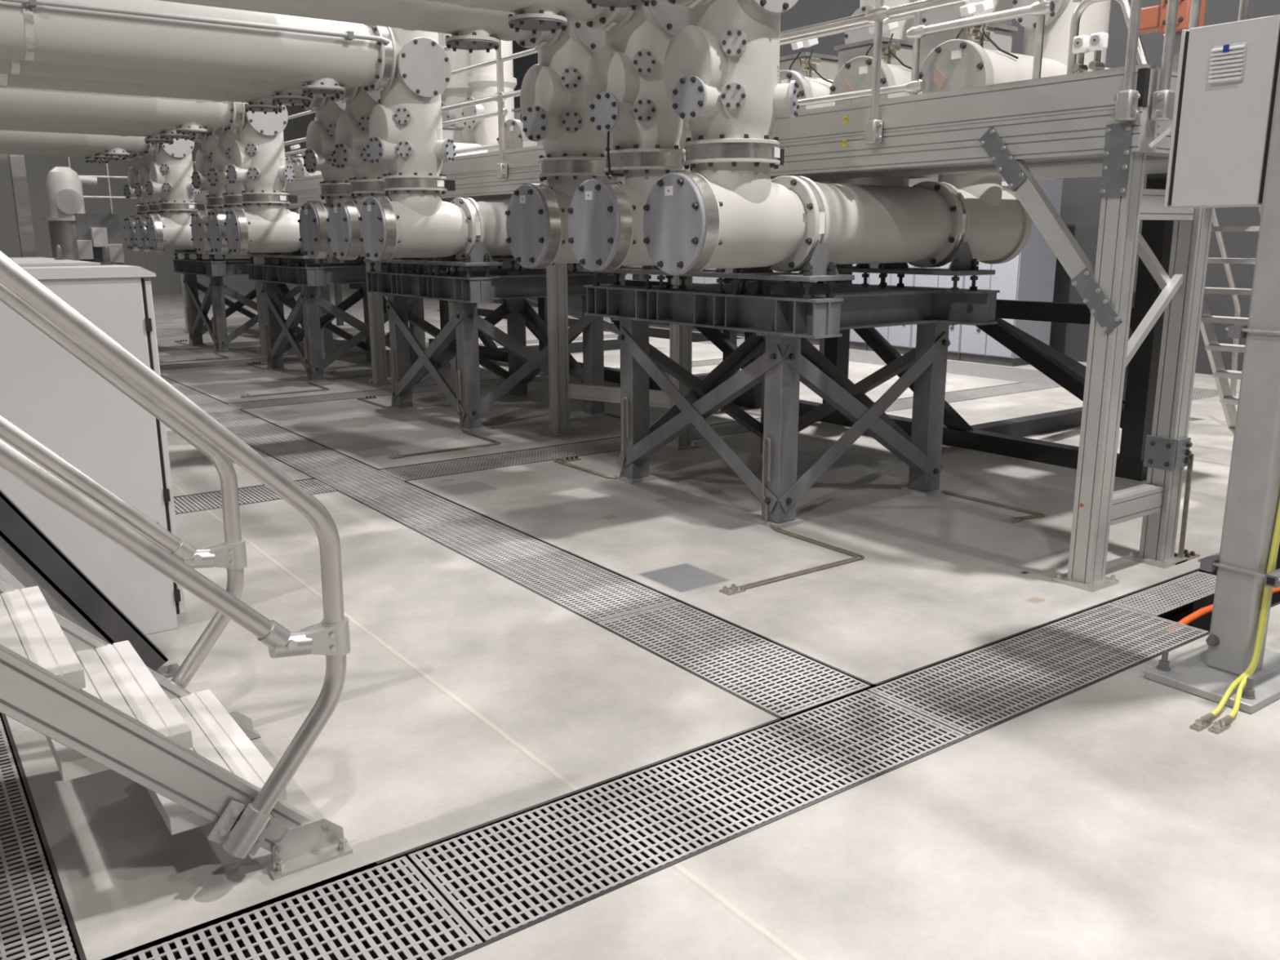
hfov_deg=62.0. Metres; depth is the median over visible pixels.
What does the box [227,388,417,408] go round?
floor grating
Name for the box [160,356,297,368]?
floor grating
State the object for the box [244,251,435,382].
support frame
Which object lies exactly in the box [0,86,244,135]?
pipe
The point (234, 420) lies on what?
floor grating
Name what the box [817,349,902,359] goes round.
floor grating
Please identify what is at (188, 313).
cable
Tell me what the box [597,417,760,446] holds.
floor grating
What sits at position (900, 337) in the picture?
tall cabinet
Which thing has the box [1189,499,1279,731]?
earth wire
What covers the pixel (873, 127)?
socket
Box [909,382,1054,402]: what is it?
floor grating
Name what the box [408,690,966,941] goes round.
floor grate
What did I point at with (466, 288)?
support frame
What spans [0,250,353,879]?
stair
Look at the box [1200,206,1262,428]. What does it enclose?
stair
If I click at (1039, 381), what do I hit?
floor grating
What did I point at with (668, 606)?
floor grate
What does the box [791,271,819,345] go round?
tall cabinet
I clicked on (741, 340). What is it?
floor grating
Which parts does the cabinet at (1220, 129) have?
latch lever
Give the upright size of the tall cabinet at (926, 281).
2.250 m
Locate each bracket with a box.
[207,800,277,858]
[1111,89,1140,121]
[1150,89,1175,121]
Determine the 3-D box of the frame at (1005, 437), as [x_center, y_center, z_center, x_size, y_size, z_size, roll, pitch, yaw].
[3.375,-1.438,8.891,2.585,2.000,3.350,-9,16,-35]
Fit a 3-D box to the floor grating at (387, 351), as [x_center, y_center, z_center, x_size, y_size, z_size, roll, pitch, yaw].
[-3.930,-1.764,14.905,1.841,0.003,0.429,-9,16,-35]
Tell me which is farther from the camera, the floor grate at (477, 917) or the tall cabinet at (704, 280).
the tall cabinet at (704, 280)
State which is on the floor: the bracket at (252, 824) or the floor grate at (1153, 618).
the floor grate at (1153, 618)
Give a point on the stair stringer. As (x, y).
(26, 552)
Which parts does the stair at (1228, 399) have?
handrail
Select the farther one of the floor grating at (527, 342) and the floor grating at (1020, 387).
the floor grating at (527, 342)
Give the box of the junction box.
[75,213,124,265]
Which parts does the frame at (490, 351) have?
leg, leg, leg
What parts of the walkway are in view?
post, post, guard rail, post, guard rail, post, plate, guard rail, post, guard rail, guard rail, floor plate, guard post, guard post, post, plate, guard rail, post, plate, guard rail, guard rail, floor plate, floor plate, guard post, guard post, floor plate, guard rail, floor plate, brace plate, guard post, floor plate, plate, brace plate, floor plate, post, joint plate, guard post, plate, earth plate, guard post, post, earth plate, guard post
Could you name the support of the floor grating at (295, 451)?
on the floor
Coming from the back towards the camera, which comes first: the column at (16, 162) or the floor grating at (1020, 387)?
the column at (16, 162)
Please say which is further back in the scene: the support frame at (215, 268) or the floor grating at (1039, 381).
the support frame at (215, 268)
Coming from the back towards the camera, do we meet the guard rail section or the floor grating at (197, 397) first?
the guard rail section
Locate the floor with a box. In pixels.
[5,288,1279,959]
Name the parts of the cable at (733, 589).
lug plate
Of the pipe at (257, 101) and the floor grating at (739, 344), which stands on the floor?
the floor grating at (739, 344)
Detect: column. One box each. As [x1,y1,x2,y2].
[8,154,36,257]
[1144,64,1279,713]
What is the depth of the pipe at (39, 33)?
7.13 m
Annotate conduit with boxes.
[0,0,389,44]
[1164,586,1279,637]
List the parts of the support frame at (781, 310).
cap plate, leg, plate, saddle plate, plate, leg, cap plate, plate, leg, saddle plate, plate, leg, cap plate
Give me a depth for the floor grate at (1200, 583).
4.84 m
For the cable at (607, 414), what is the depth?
9.63 m
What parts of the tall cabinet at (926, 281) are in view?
door, door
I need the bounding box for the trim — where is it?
[0,333,1279,959]
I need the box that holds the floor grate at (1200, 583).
[1111,571,1216,616]
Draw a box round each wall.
[0,104,349,294]
[347,0,1279,374]
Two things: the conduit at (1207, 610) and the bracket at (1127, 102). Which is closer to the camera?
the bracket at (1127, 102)
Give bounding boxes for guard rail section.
[66,157,151,280]
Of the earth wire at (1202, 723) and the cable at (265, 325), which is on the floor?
the cable at (265, 325)
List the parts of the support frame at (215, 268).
leg, plate, saddle plate, leg, plate, leg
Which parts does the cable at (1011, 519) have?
lug plate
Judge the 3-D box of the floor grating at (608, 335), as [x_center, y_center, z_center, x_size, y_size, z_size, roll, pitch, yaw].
[-0.875,-2.271,17.063,1.891,0.003,0.429,-9,16,-35]
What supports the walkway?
on the floor
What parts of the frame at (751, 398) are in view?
leg, leg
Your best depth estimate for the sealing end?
16.70 m
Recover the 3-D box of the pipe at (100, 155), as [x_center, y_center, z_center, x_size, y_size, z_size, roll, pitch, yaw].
[-11.115,-3.953,11.592,10.600,0.552,0.510,-9,16,-35]
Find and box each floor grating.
[0,718,76,959]
[116,856,482,959]
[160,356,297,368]
[160,375,175,382]
[169,382,220,404]
[173,478,337,513]
[196,401,279,432]
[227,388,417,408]
[233,427,361,471]
[288,350,390,359]
[302,463,482,528]
[379,440,621,480]
[412,374,548,391]
[413,516,677,622]
[425,340,538,348]
[527,334,618,342]
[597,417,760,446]
[691,359,722,366]
[696,341,742,346]
[737,338,819,349]
[798,398,912,421]
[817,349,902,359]
[848,355,886,365]
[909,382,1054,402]
[946,360,1047,377]
[946,366,1041,381]
[1015,377,1209,400]
[1046,377,1218,397]
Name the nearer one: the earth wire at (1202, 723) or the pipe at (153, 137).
the earth wire at (1202, 723)
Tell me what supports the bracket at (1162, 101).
attached to the walkway
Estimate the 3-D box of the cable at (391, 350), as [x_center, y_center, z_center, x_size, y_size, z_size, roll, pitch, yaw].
[-2.532,-1.027,10.396,0.198,0.568,0.890,-9,16,-35]
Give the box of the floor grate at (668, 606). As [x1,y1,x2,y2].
[597,601,870,717]
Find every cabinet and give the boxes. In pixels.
[0,246,185,635]
[8,244,80,262]
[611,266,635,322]
[635,266,662,328]
[662,275,669,328]
[692,268,720,332]
[720,277,744,337]
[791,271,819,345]
[848,263,869,350]
[866,262,915,354]
[911,262,964,360]
[960,178,1062,366]
[1147,14,1279,208]
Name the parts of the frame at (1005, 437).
leg, leg, leg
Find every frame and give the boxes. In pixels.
[170,249,315,354]
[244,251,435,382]
[363,253,626,431]
[428,265,645,362]
[577,266,826,408]
[582,258,999,528]
[798,173,1173,481]
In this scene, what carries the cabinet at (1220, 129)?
attached to the steel column at (1206, 671)
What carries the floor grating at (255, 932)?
on the floor
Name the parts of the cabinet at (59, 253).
lid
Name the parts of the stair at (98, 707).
rail, handrail, rail, elbow arm, elbow arm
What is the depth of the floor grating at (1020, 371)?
12.94 m
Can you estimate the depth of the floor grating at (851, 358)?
13.90 m
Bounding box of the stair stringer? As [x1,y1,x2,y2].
[0,488,179,678]
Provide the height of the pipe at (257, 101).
0.552 m
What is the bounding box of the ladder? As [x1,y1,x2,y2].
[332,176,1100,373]
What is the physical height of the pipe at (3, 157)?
0.580 m
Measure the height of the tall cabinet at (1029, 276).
2.250 m
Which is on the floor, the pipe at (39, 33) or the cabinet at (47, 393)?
the cabinet at (47, 393)
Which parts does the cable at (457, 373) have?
lug plate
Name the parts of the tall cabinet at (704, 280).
door, door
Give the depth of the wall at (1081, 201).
13.21 m
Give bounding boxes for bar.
[1173,453,1199,564]
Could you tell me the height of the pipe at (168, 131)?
0.552 m
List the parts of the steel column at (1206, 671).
plate, threaded rod, threaded rod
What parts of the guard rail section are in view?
post, rail, post, rail, post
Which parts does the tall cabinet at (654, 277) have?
door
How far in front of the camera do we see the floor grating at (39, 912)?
2.70 m
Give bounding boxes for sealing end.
[42,166,97,260]
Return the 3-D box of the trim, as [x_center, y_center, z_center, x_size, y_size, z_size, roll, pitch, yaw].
[-4.135,-1.605,14.270,10.550,0.032,24.039,-9,16,-35]
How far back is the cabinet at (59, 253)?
5.40 m
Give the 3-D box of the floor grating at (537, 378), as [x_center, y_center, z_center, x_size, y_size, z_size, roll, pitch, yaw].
[-1.699,-1.084,11.905,1.841,0.003,0.429,-9,16,-35]
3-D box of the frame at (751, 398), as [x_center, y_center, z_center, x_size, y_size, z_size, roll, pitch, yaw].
[1.144,-2.119,11.891,2.585,2.000,3.350,-9,16,-35]
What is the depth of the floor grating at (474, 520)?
5.24 m
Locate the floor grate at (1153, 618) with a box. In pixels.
[867,603,1208,734]
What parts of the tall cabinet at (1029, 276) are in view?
door, door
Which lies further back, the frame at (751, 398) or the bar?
the frame at (751, 398)
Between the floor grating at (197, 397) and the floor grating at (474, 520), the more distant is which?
the floor grating at (197, 397)
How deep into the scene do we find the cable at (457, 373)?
8.35 m
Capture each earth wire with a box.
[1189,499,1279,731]
[1208,530,1279,733]
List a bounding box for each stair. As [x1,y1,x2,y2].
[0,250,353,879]
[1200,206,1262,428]
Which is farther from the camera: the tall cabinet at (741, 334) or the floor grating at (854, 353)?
the tall cabinet at (741, 334)
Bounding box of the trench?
[0,308,1279,959]
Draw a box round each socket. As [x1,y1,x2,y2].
[863,119,883,144]
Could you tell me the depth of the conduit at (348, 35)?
7.00 m
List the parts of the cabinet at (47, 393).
lid, door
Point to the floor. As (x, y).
(1092, 822)
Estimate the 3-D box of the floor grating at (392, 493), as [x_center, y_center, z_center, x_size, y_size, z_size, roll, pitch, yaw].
[-1.641,0.077,6.847,0.439,0.003,1.841,-9,16,-35]
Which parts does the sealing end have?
tank, outlet arm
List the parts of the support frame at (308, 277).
leg, plate, saddle plate, cap plate, leg, plate, leg, leg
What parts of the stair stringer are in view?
foot plate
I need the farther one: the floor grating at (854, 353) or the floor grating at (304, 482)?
the floor grating at (854, 353)
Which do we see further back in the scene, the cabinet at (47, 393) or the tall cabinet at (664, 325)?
the tall cabinet at (664, 325)
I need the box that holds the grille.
[1207,41,1247,84]
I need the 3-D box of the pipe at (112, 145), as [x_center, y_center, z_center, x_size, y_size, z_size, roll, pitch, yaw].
[-10.695,-3.825,11.028,10.600,0.552,0.510,-9,16,-35]
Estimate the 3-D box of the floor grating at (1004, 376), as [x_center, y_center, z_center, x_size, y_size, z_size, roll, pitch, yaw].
[3.835,-1.300,12.755,0.529,0.003,1.891,-9,16,-35]
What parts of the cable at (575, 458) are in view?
lug plate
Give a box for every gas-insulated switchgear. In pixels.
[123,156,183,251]
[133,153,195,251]
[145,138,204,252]
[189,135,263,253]
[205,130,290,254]
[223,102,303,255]
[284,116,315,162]
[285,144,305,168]
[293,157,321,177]
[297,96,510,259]
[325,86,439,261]
[358,26,512,262]
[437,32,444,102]
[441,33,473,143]
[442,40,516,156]
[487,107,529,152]
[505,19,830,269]
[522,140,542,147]
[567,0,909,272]
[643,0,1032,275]
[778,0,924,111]
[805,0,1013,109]
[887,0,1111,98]
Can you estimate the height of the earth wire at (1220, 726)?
2.400 m
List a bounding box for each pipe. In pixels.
[0,0,396,96]
[0,58,358,106]
[0,73,326,114]
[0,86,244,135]
[0,116,224,140]
[0,124,206,145]
[0,129,159,157]
[0,146,146,160]
[0,151,135,163]
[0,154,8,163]
[158,0,561,53]
[422,0,633,34]
[585,0,711,11]
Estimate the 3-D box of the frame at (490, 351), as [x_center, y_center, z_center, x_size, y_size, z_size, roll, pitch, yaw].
[-1.087,-2.799,14.891,2.585,2.000,3.350,-9,16,-35]
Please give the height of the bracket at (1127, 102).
0.120 m
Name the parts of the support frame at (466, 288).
cap plate, leg, plate, saddle plate, cap plate, leg, plate, saddle plate, leg, plate, leg, plate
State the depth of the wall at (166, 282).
29.14 m
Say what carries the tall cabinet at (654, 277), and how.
on the floor
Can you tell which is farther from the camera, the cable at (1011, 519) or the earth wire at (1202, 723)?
the cable at (1011, 519)
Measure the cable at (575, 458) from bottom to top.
0.568 m
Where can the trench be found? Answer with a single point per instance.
(1203, 623)
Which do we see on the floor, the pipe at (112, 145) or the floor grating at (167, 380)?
the floor grating at (167, 380)
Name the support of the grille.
attached to the cabinet at (1220, 129)
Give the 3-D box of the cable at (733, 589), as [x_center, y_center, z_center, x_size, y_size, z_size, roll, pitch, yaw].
[0.556,0.139,5.400,0.977,0.508,0.833,-9,16,-35]
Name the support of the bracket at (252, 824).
attached to the stair at (98, 707)
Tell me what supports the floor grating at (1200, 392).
on the floor
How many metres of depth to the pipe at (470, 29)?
5.64 m
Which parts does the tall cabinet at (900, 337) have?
door, door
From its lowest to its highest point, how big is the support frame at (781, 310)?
1.460 m
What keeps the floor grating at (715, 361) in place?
on the floor
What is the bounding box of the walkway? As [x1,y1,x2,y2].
[178,0,1250,592]
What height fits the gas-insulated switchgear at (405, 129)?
1.825 m
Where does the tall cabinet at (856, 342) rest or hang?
on the floor
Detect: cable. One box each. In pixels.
[159,316,229,363]
[174,307,190,345]
[240,337,329,398]
[245,324,269,369]
[356,349,395,408]
[388,369,501,458]
[553,396,628,479]
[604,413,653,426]
[719,436,864,595]
[941,490,1045,523]

